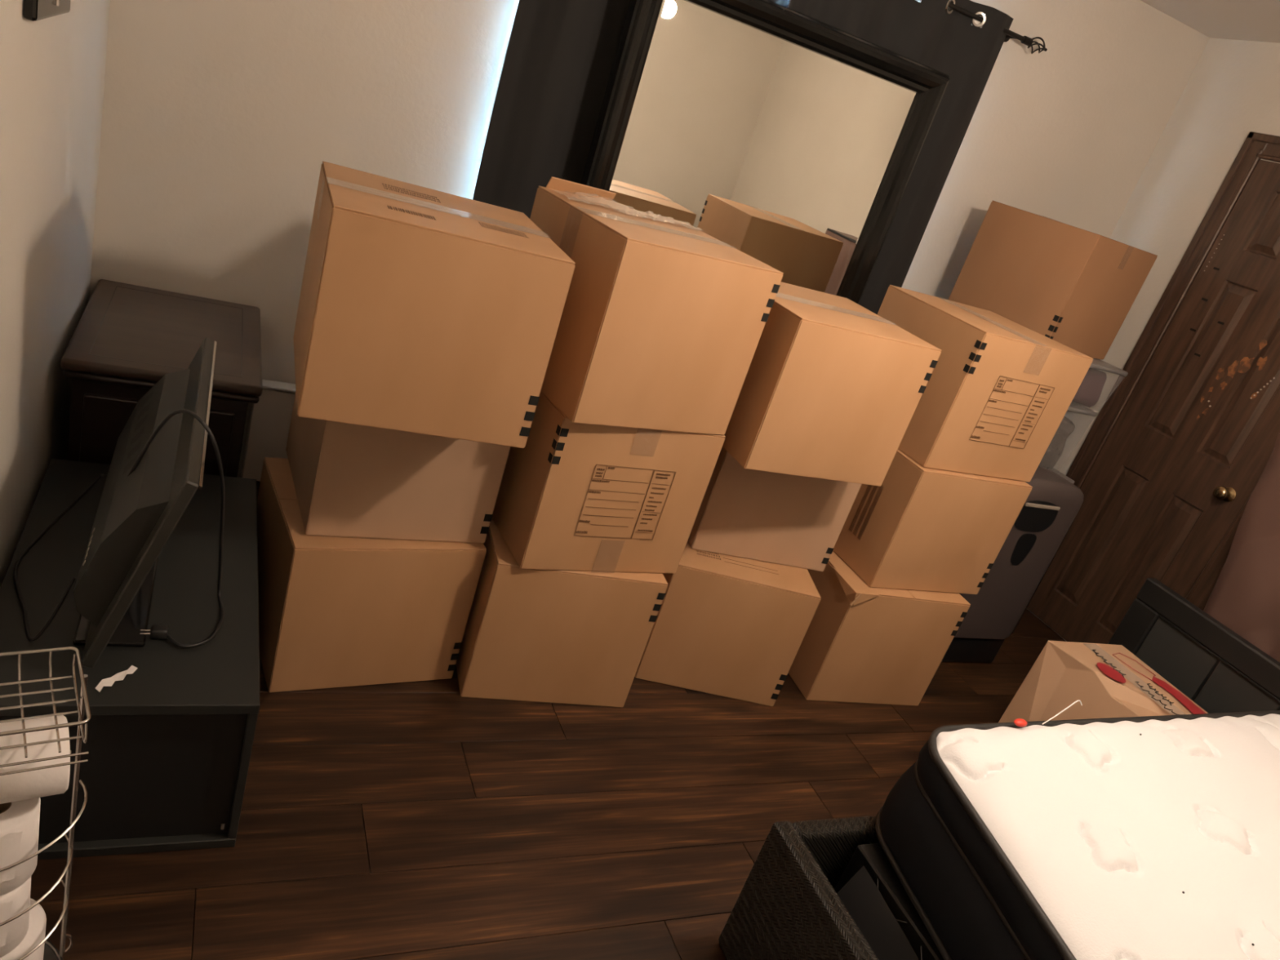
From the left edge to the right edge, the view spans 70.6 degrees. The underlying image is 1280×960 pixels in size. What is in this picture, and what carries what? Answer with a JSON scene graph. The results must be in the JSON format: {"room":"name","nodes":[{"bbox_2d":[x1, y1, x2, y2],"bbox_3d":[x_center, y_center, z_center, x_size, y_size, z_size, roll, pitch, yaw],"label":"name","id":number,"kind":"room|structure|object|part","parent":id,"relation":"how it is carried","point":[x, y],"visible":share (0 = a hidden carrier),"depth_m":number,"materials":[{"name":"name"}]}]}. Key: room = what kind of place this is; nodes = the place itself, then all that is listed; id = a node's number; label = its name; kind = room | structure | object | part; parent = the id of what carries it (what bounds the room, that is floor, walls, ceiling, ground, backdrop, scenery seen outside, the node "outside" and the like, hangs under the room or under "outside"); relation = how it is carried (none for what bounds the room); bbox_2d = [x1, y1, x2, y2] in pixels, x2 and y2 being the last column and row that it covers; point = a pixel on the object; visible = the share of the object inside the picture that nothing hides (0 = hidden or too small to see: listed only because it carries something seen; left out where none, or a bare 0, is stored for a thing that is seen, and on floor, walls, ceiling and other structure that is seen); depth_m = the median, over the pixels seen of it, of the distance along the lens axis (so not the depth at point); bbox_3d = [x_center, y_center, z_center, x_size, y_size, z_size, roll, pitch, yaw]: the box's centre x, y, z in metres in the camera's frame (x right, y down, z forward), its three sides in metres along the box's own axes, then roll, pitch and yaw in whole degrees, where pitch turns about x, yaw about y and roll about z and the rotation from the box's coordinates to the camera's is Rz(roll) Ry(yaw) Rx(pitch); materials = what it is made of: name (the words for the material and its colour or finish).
{"room":"bedroom","nodes":[
{"label":"bedroom","id":0,"kind":"room"},
{"bbox_2d":[0,0,110,586],"bbox_3d":[-0.822,-0.272,0.866,0.120,2.440,4.000,7,25,-27],"label":"wall","id":1,"kind":"structure","parent":0,"point":[52,69],"depth_m":1.86,"materials":[{"name":"white paint"}]},
{"bbox_2d":[22,0,71,21],"bbox_3d":[-0.996,-0.926,1.537,0.027,0.255,0.340,7,25,-27],"label":"wall bracket","id":2,"kind":"object","parent":1,"relation":"attached to","point":[33,10],"visible":1,"depth_m":1.49,"materials":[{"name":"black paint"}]},
{"bbox_2d":[30,480,1066,959],"bbox_3d":[0.555,1.041,2.212,4.052,0.060,4.000,7,25,-27],"label":"floor","id":3,"kind":"structure","parent":0,"point":[419,820],"depth_m":2.06,"materials":[{"name":"brown wood"}]},
{"bbox_2d":[0,646,90,959],"bbox_3d":[-0.946,0.544,1.313,0.240,0.597,0.215,0,28,-38],"label":"stand","id":4,"kind":"object","parent":3,"relation":"on","point":[49,948],"visible":0.92,"depth_m":1.29,"materials":[{"name":"silver metal"}]},
{"bbox_2d":[0,897,46,959],"bbox_3d":[-1.002,0.745,1.405,0.124,0.128,0.136,7,25,-27],"label":"toilet roll","id":5,"kind":"object","parent":4,"relation":"on","point":[36,932],"visible":0.43,"depth_m":1.40,"materials":[{"name":"white paper"}]},
{"bbox_2d":[0,875,31,957],"bbox_3d":[-0.973,0.635,1.341,0.113,0.128,0.124,7,25,-27],"label":"toilet roll","id":6,"kind":"object","parent":5,"relation":"on","point":[15,901],"visible":0.62,"depth_m":1.33,"materials":[{"name":"white paper"}]},
{"bbox_2d":[0,797,40,895],"bbox_3d":[-0.931,0.519,1.300,0.110,0.128,0.122,7,25,-27],"label":"toilet roll","id":7,"kind":"object","parent":6,"relation":"on","point":[19,820],"visible":0.84,"depth_m":1.29,"materials":[{"name":"white paper"}]},
{"bbox_2d":[0,715,70,804],"bbox_3d":[-0.872,0.394,1.268,0.112,0.110,0.110,0,28,-38],"label":"toilet roll","id":8,"kind":"object","parent":7,"relation":"on","point":[45,782],"visible":0.78,"depth_m":1.24,"materials":[{"name":"white paper"}]},
{"bbox_2d":[0,646,90,775],"bbox_3d":[-0.868,0.315,1.215,0.233,0.076,0.207,7,25,-27],"label":"basket","id":9,"kind":"object","parent":4,"relation":"on","point":[83,704],"depth_m":1.24,"materials":[{"name":"silver metal"}]},
{"bbox_3d":[-1.033,0.803,1.424,0.200,0.004,0.200,0,28,-38],"label":"plate","id":10,"kind":"part","parent":4,"relation":"part of","materials":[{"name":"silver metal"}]},
{"bbox_3d":[-0.874,0.533,1.390,0.008,0.579,0.007,13,23,-13],"label":"post","id":11,"kind":"part","parent":4,"relation":"part of","materials":[{"name":"silver metal"}]},
{"bbox_2d":[0,458,260,859],"bbox_3d":[-1.109,0.339,1.982,0.458,0.362,0.894,7,25,-27],"label":"tv cabinet","id":12,"kind":"object","parent":3,"relation":"on","point":[168,745],"visible":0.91,"depth_m":1.70,"materials":[{"name":"grey laminate"}]},
{"bbox_2d":[13,473,103,641],"bbox_3d":[-1.147,0.121,1.766,0.129,0.163,0.438,7,25,-27],"label":"cable","id":13,"kind":"object","parent":12,"relation":"on","point":[24,611],"visible":1,"depth_m":1.72,"materials":[{"name":"black rubber"}]},
{"bbox_2d":[95,665,137,692],"bbox_3d":[-0.929,0.352,1.604,0.023,0.004,0.085,25,23,15],"label":"paper scrap","id":14,"kind":"object","parent":12,"relation":"on","point":[108,682],"visible":1,"depth_m":1.60,"materials":[{"name":"white paper"}]},
{"bbox_3d":[-0.962,0.533,1.642,0.426,0.318,0.014,7,25,-27],"label":"panel","id":15,"kind":"part","parent":12,"relation":"part of","materials":[{"name":"black laminate"}]},
{"bbox_3d":[-1.059,0.190,1.918,0.458,0.022,0.894,7,25,-27],"label":"panel","id":16,"kind":"part","parent":12,"relation":"part of","materials":[{"name":"grey laminate"}]},
{"bbox_3d":[-1.160,0.488,2.047,0.458,0.022,0.890,7,25,-27],"label":"panel","id":17,"kind":"part","parent":12,"relation":"part of","materials":[{"name":"grey laminate"}]},
{"bbox_2d":[72,337,216,668],"bbox_3d":[-0.987,0.009,1.825,0.180,0.408,0.715,7,25,-27],"label":"television","id":18,"kind":"object","parent":12,"relation":"on","point":[137,513],"visible":0.98,"depth_m":1.61,"materials":[{"name":"grey plastic"}]},
{"bbox_3d":[-1.007,0.002,1.813,0.132,0.266,0.625,7,25,-27],"label":"casing","id":19,"kind":"part","parent":18,"relation":"part of","materials":[{"name":"black plastic"}]},
{"bbox_2d":[127,408,225,648],"bbox_3d":[-0.887,0.070,1.686,0.253,0.468,0.188,7,25,-27],"label":"power cord","id":20,"kind":"object","parent":12,"relation":"on","point":[157,632],"visible":0.88,"depth_m":1.72,"materials":[{"name":"black rubber"}]},
{"bbox_3d":[-0.914,0.362,2.083,0.016,0.318,0.888,7,25,-27],"label":"panel","id":21,"kind":"part","parent":12,"relation":"part of","materials":[{"name":"grey laminate"}]},
{"bbox_2d":[60,279,262,477],"bbox_3d":[-1.362,-0.145,2.586,0.440,0.612,0.670,7,25,-27],"label":"nightstand","id":22,"kind":"object","parent":3,"relation":"on","point":[126,338],"visible":0.62,"depth_m":2.33,"materials":[{"name":"brown wood"}]},
{"bbox_3d":[-1.224,-0.100,2.293,0.334,0.205,0.014,7,25,-27],"label":"drawer","id":23,"kind":"part","parent":22,"relation":"part of","materials":[{"name":"brown wood"}]},
{"bbox_3d":[-1.284,-0.378,2.489,0.430,0.021,0.660,7,25,-27],"label":"moulding","id":24,"kind":"part","parent":22,"relation":"part of","materials":[{"name":"brown wood"}]},
{"bbox_2d":[257,457,486,692],"bbox_3d":[-0.753,0.241,2.422,0.479,0.416,0.463,3,27,-33],"label":"cardboard box","id":25,"kind":"object","parent":3,"relation":"on","point":[335,611],"visible":0.63,"depth_m":2.23,"materials":[{"name":"brown cardboard"}]},
{"bbox_2d":[285,391,510,542],"bbox_3d":[-0.625,-0.128,2.317,0.443,0.384,0.453,5,26,-30],"label":"cardboard box","id":26,"kind":"object","parent":25,"relation":"on","point":[349,480],"visible":0.46,"depth_m":2.15,"materials":[{"name":"brown cardboard"}]},
{"bbox_2d":[293,160,575,448],"bbox_3d":[-0.475,-0.385,1.966,0.475,0.417,0.468,8,24,-25],"label":"cardboard box","id":27,"kind":"object","parent":26,"relation":"on","point":[422,310],"visible":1,"depth_m":1.77,"materials":[{"name":"brown cardboard"}]},
{"bbox_2d":[456,518,667,706],"bbox_3d":[-0.261,0.326,2.603,0.475,0.422,0.461,9,24,-21],"label":"cardboard box","id":28,"kind":"object","parent":3,"relation":"on","point":[537,635],"visible":0.52,"depth_m":2.40,"materials":[{"name":"brown cardboard"}]},
{"bbox_2d":[492,391,725,573],"bbox_3d":[-0.131,-0.051,2.462,0.466,0.420,0.464,5,26,-30],"label":"cardboard box","id":29,"kind":"object","parent":28,"relation":"on","point":[576,496],"visible":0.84,"depth_m":2.27,"materials":[{"name":"brown cardboard"}]},
{"bbox_2d":[529,176,783,435],"bbox_3d":[-0.015,-0.437,2.277,0.461,0.464,0.476,3,27,-34],"label":"cardboard box","id":30,"kind":"object","parent":29,"relation":"on","point":[663,320],"visible":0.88,"depth_m":2.09,"materials":[{"name":"brown cardboard"}]},
{"bbox_2d":[635,541,821,706],"bbox_3d":[0.242,0.382,2.887,0.457,0.408,0.446,14,22,-11],"label":"cardboard box","id":31,"kind":"object","parent":3,"relation":"on","point":[734,627],"visible":0.72,"depth_m":2.68,"materials":[{"name":"brown cardboard"}]},
{"bbox_2d":[687,447,861,571],"bbox_3d":[0.373,-0.015,2.875,0.454,0.375,0.443,11,23,-18],"label":"cardboard box","id":32,"kind":"object","parent":31,"relation":"on","point":[796,521],"visible":0.34,"depth_m":2.69,"materials":[{"name":"brown cardboard"}]},
{"bbox_2d":[722,281,942,486],"bbox_3d":[0.449,-0.291,2.529,0.468,0.411,0.461,7,25,-27],"label":"cardboard box","id":33,"kind":"object","parent":32,"relation":"on","point":[832,388],"visible":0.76,"depth_m":2.33,"materials":[{"name":"brown cardboard"}]},
{"bbox_2d":[580,0,949,304],"bbox_3d":[0.263,-0.621,3.229,1.183,1.930,0.082,7,25,-27],"label":"floor mirror","id":34,"kind":"object","parent":3,"relation":"on","point":[794,140],"visible":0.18,"depth_m":3.00,"materials":[{"name":"black paint"}]},
{"bbox_2d":[718,815,944,959],"bbox_3d":[1.341,1.347,1.560,1.832,0.352,1.783,7,25,-27],"label":"frame","id":35,"kind":"object","parent":3,"relation":"on","point":[788,906],"visible":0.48,"depth_m":1.77,"materials":[{"name":"wicker"}]},
{"bbox_3d":[0.549,1.250,1.162,0.048,0.352,1.783,7,25,-27],"label":"rail","id":36,"kind":"part","parent":35,"relation":"part of","materials":[{"name":"leather"}]},
{"bbox_3d":[1.034,0.946,2.267,1.733,0.348,0.046,7,25,-27],"label":"rail","id":37,"kind":"part","parent":35,"relation":"part of","materials":[{"name":"leather"}]},
{"bbox_2d":[836,866,922,959],"bbox_3d":[0.475,1.036,1.590,0.118,0.296,0.620,7,25,-27],"label":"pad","id":38,"kind":"object","parent":35,"relation":"on","point":[861,897],"visible":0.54,"depth_m":1.73,"materials":[{"name":"black fabric"}]},
{"bbox_2d":[875,710,1279,959],"bbox_3d":[1.399,1.008,1.575,1.956,0.264,1.612,7,25,-27],"label":"mattress","id":39,"kind":"object","parent":35,"relation":"on","point":[1147,837],"visible":1,"depth_m":1.69,"materials":[{"name":"white fabric"}]},
{"bbox_2d":[1013,718,1027,726],"bbox_3d":[0.815,0.520,1.935,0.036,0.014,0.022,7,25,-27],"label":"fragment","id":40,"kind":"object","parent":39,"relation":"on","point":[1018,722],"visible":1,"depth_m":1.93,"materials":[{"name":"red plastic"}]},
{"bbox_2d":[1042,700,1082,724],"bbox_3d":[0.933,0.510,1.993,0.155,0.038,0.007,0,28,-38],"label":"thread","id":41,"kind":"object","parent":39,"relation":"on","point":[1077,700],"visible":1,"depth_m":1.99,"materials":[{"name":"white fabric"}]},
{"bbox_2d":[788,550,970,706],"bbox_3d":[0.735,0.454,3.092,0.467,0.419,0.466,9,24,-23],"label":"cardboard box","id":42,"kind":"object","parent":3,"relation":"on","point":[861,642],"visible":0.67,"depth_m":2.89,"materials":[{"name":"brown cardboard"}]},
{"bbox_2d":[833,448,1032,594],"bbox_3d":[0.897,0.074,3.008,0.471,0.409,0.456,7,25,-27],"label":"cardboard box","id":43,"kind":"object","parent":42,"relation":"on","point":[922,529],"visible":0.73,"depth_m":2.81,"materials":[{"name":"brown cardboard"}]},
{"bbox_2d":[876,284,1093,482],"bbox_3d":[1.021,-0.307,2.880,0.472,0.428,0.464,6,25,-28],"label":"cardboard box","id":44,"kind":"object","parent":43,"relation":"on","point":[998,391],"visible":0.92,"depth_m":2.69,"materials":[{"name":"brown cardboard"}]},
{"bbox_2d":[941,466,1084,662],"bbox_3d":[1.307,0.319,3.374,0.405,0.785,0.200,7,25,-27],"label":"appliance","id":45,"kind":"object","parent":3,"relation":"on","point":[1051,507],"visible":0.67,"depth_m":3.30,"materials":[{"name":"grey plastic"}]},
{"bbox_3d":[1.511,0.367,3.389,0.005,0.510,0.015,22,22,7],"label":"edge trim","id":46,"kind":"part","parent":45,"relation":"part of","materials":[{"name":"black plastic"}]},
{"bbox_2d":[998,640,1208,722],"bbox_3d":[1.490,0.824,2.838,0.362,0.406,0.520,7,25,-27],"label":"cardboard box","id":47,"kind":"object","parent":3,"relation":"on","point":[1108,680],"visible":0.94,"depth_m":2.85,"materials":[{"name":"beige cardboard"}]},
{"bbox_2d":[1092,649,1179,715],"bbox_3d":[1.550,0.629,2.804,0.095,0.003,0.331,7,25,-27],"label":"print","id":48,"kind":"object","parent":47,"relation":"on","point":[1144,691],"depth_m":2.80,"materials":[{"name":"red paint"}]},
{"bbox_2d":[1107,577,1279,713],"bbox_3d":[1.796,0.753,2.979,0.045,0.605,0.650,7,25,-27],"label":"headboard","id":49,"kind":"object","parent":3,"relation":"on","point":[1178,640],"visible":0.42,"depth_m":2.95,"materials":[{"name":"black laminate"}]},
{"bbox_3d":[1.757,0.709,3.072,0.020,0.450,0.230,7,25,-27],"label":"panel","id":50,"kind":"part","parent":49,"relation":"part of","materials":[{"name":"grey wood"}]},
{"bbox_3d":[1.838,0.816,2.885,0.020,0.450,0.210,7,25,-27],"label":"panel","id":51,"kind":"part","parent":49,"relation":"part of","materials":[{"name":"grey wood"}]},
{"bbox_3d":[1.248,0.334,3.862,0.500,0.359,0.510,7,25,-27],"label":"plastic bin","id":52,"kind":"object","parent":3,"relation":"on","visible":0},
{"bbox_2d":[1049,467,1074,484],"bbox_3d":[1.355,0.017,3.727,0.500,0.358,0.510,7,25,-27],"label":"plastic bin","id":53,"kind":"object","parent":52,"relation":"on","point":[1053,469],"visible":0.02,"depth_m":3.59,"materials":[{"name":"grey plastic"}]},
{"bbox_2d":[1038,400,1097,470],"bbox_3d":[1.425,-0.271,3.606,0.455,0.278,0.490,7,25,-27],"label":"plastic bin","id":54,"kind":"object","parent":53,"relation":"on","point":[1054,451],"visible":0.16,"depth_m":3.49,"materials":[{"name":"grey"}]},
{"bbox_3d":[1.464,-0.386,3.557,0.455,0.017,0.490,7,25,-27],"label":"lid","id":55,"kind":"part","parent":54,"relation":"part of","materials":[{"name":"grey plastic"}]},
{"bbox_2d":[1072,357,1128,407],"bbox_3d":[1.513,-0.469,3.531,0.500,0.174,0.490,7,25,-27],"label":"plastic bin","id":56,"kind":"object","parent":54,"relation":"on","point":[1088,393],"visible":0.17,"depth_m":3.42,"materials":[{"name":"grey"}]},
{"bbox_2d":[948,200,1157,359],"bbox_3d":[1.565,-0.761,3.458,0.461,0.420,0.465,0,28,-38],"label":"cardboard box","id":57,"kind":"object","parent":56,"relation":"on","point":[1075,287],"visible":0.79,"depth_m":3.29,"materials":[{"name":"brown cardboard"}]},
{"bbox_3d":[1.536,-0.538,3.502,0.500,0.017,0.490,7,25,-27],"label":"lid","id":58,"kind":"part","parent":56,"relation":"part of","materials":[{"name":"grey"}]},
{"bbox_2d":[88,0,1209,450],"bbox_3d":[0.241,-0.958,3.322,3.812,2.440,0.120,7,25,-27],"label":"wall","id":59,"kind":"structure","parent":0,"point":[221,119],"depth_m":2.73,"materials":[{"name":"white paint"}]},
{"bbox_2d":[237,450,244,477],"bbox_3d":[-0.081,0.102,3.704,3.784,0.100,0.014,7,25,-27],"label":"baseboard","id":60,"kind":"structure","parent":59,"relation":"attached to","point":[242,455],"depth_m":3.06,"materials":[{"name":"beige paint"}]},
{"bbox_2d":[240,379,295,481],"bbox_3d":[-0.971,-0.116,3.150,0.745,0.372,0.057,7,25,-27],"label":"baseboard heater","id":61,"kind":"object","parent":59,"relation":"attached to","point":[269,419],"visible":0.09,"depth_m":2.98,"materials":[{"name":"beige paint"}]},
{"bbox_2d":[947,2,1047,53],"bbox_3d":[0.560,-1.715,2.891,2.105,0.059,0.104,7,25,-27],"label":"curtain rod","id":62,"kind":"object","parent":59,"relation":"attached to","point":[1025,40],"visible":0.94,"depth_m":3.27,"materials":[{"name":"black metal"}]},
{"bbox_2d":[472,0,790,218],"bbox_3d":[-0.127,-0.864,3.058,0.885,2.134,0.056,7,24,-26],"label":"curtain","id":63,"kind":"object","parent":62,"relation":"hanging from","point":[560,55],"visible":0.15,"depth_m":2.81,"materials":[{"name":"black fabric"}]},
{"bbox_2d":[787,0,1013,314],"bbox_3d":[0.630,-0.770,3.435,0.906,2.135,0.053,7,25,-27],"label":"curtain","id":64,"kind":"object","parent":62,"relation":"hanging from","point":[935,35],"visible":0.17,"depth_m":3.24,"materials":[{"name":"black fabric"}]},
{"bbox_3d":[0.522,-1.711,2.848,2.000,0.016,0.016,7,25,-27],"label":"rod","id":65,"kind":"part","parent":62,"relation":"part of","materials":[{"name":"black metal"}]},
{"bbox_2d":[1025,37,1279,641],"bbox_3d":[2.670,0.155,2.623,0.120,2.440,4.000,7,25,-27],"label":"wall","id":66,"kind":"structure","parent":0,"point":[1233,91],"depth_m":3.69,"materials":[{"name":"white paint"}]},
{"bbox_2d":[1026,131,1279,644],"bbox_3d":[2.167,-0.216,3.528,0.107,2.120,0.810,7,25,-27],"label":"door","id":67,"kind":"structure","parent":66,"relation":"in","point":[1193,420],"depth_m":3.56,"materials":[{"name":"brown wood"}]},
{"bbox_3d":[1.963,0.243,3.857,0.010,0.625,0.138,7,25,-27],"label":"panel","id":68,"kind":"part","parent":67,"relation":"part of","materials":[{"name":"brown wood"}]},
{"bbox_3d":[2.053,0.361,3.650,0.010,0.625,0.147,7,25,-27],"label":"panel","id":69,"kind":"part","parent":67,"relation":"part of","materials":[{"name":"brown wood"}]},
{"bbox_3d":[2.202,-0.467,3.555,0.010,0.624,0.138,7,25,-27],"label":"panel","id":70,"kind":"part","parent":67,"relation":"part of","materials":[{"name":"brown wood"}]},
{"bbox_3d":[2.184,0.051,3.380,0.065,0.056,0.056,7,25,-27],"label":"knob","id":71,"kind":"part","parent":67,"relation":"part of","materials":[{"name":"gold metal"}]},
{"bbox_3d":[2.291,-0.349,3.349,0.010,0.624,0.147,7,25,-27],"label":"panel","id":72,"kind":"part","parent":67,"relation":"part of","materials":[{"name":"brown wood"}]},
{"bbox_3d":[2.362,-0.945,3.352,0.010,0.227,0.138,7,25,-27],"label":"panel","id":73,"kind":"part","parent":67,"relation":"part of","materials":[{"name":"brown wood"}]},
{"bbox_2d":[1140,0,1279,43],"bbox_3d":[1.299,-1.175,1.271,4.052,0.100,4.000,7,25,-27],"label":"ceiling","id":74,"kind":"structure","parent":0,"point":[1256,20],"depth_m":3.35,"materials":[{"name":"grey paint"}]},
{"bbox_2d":[1193,432,1279,701],"bbox_3d":[2.150,0.538,2.954,0.226,1.212,0.750,7,25,-27],"label":"wall","id":75,"kind":"structure","parent":0,"point":[1244,597],"depth_m":3.00,"materials":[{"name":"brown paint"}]}
]}

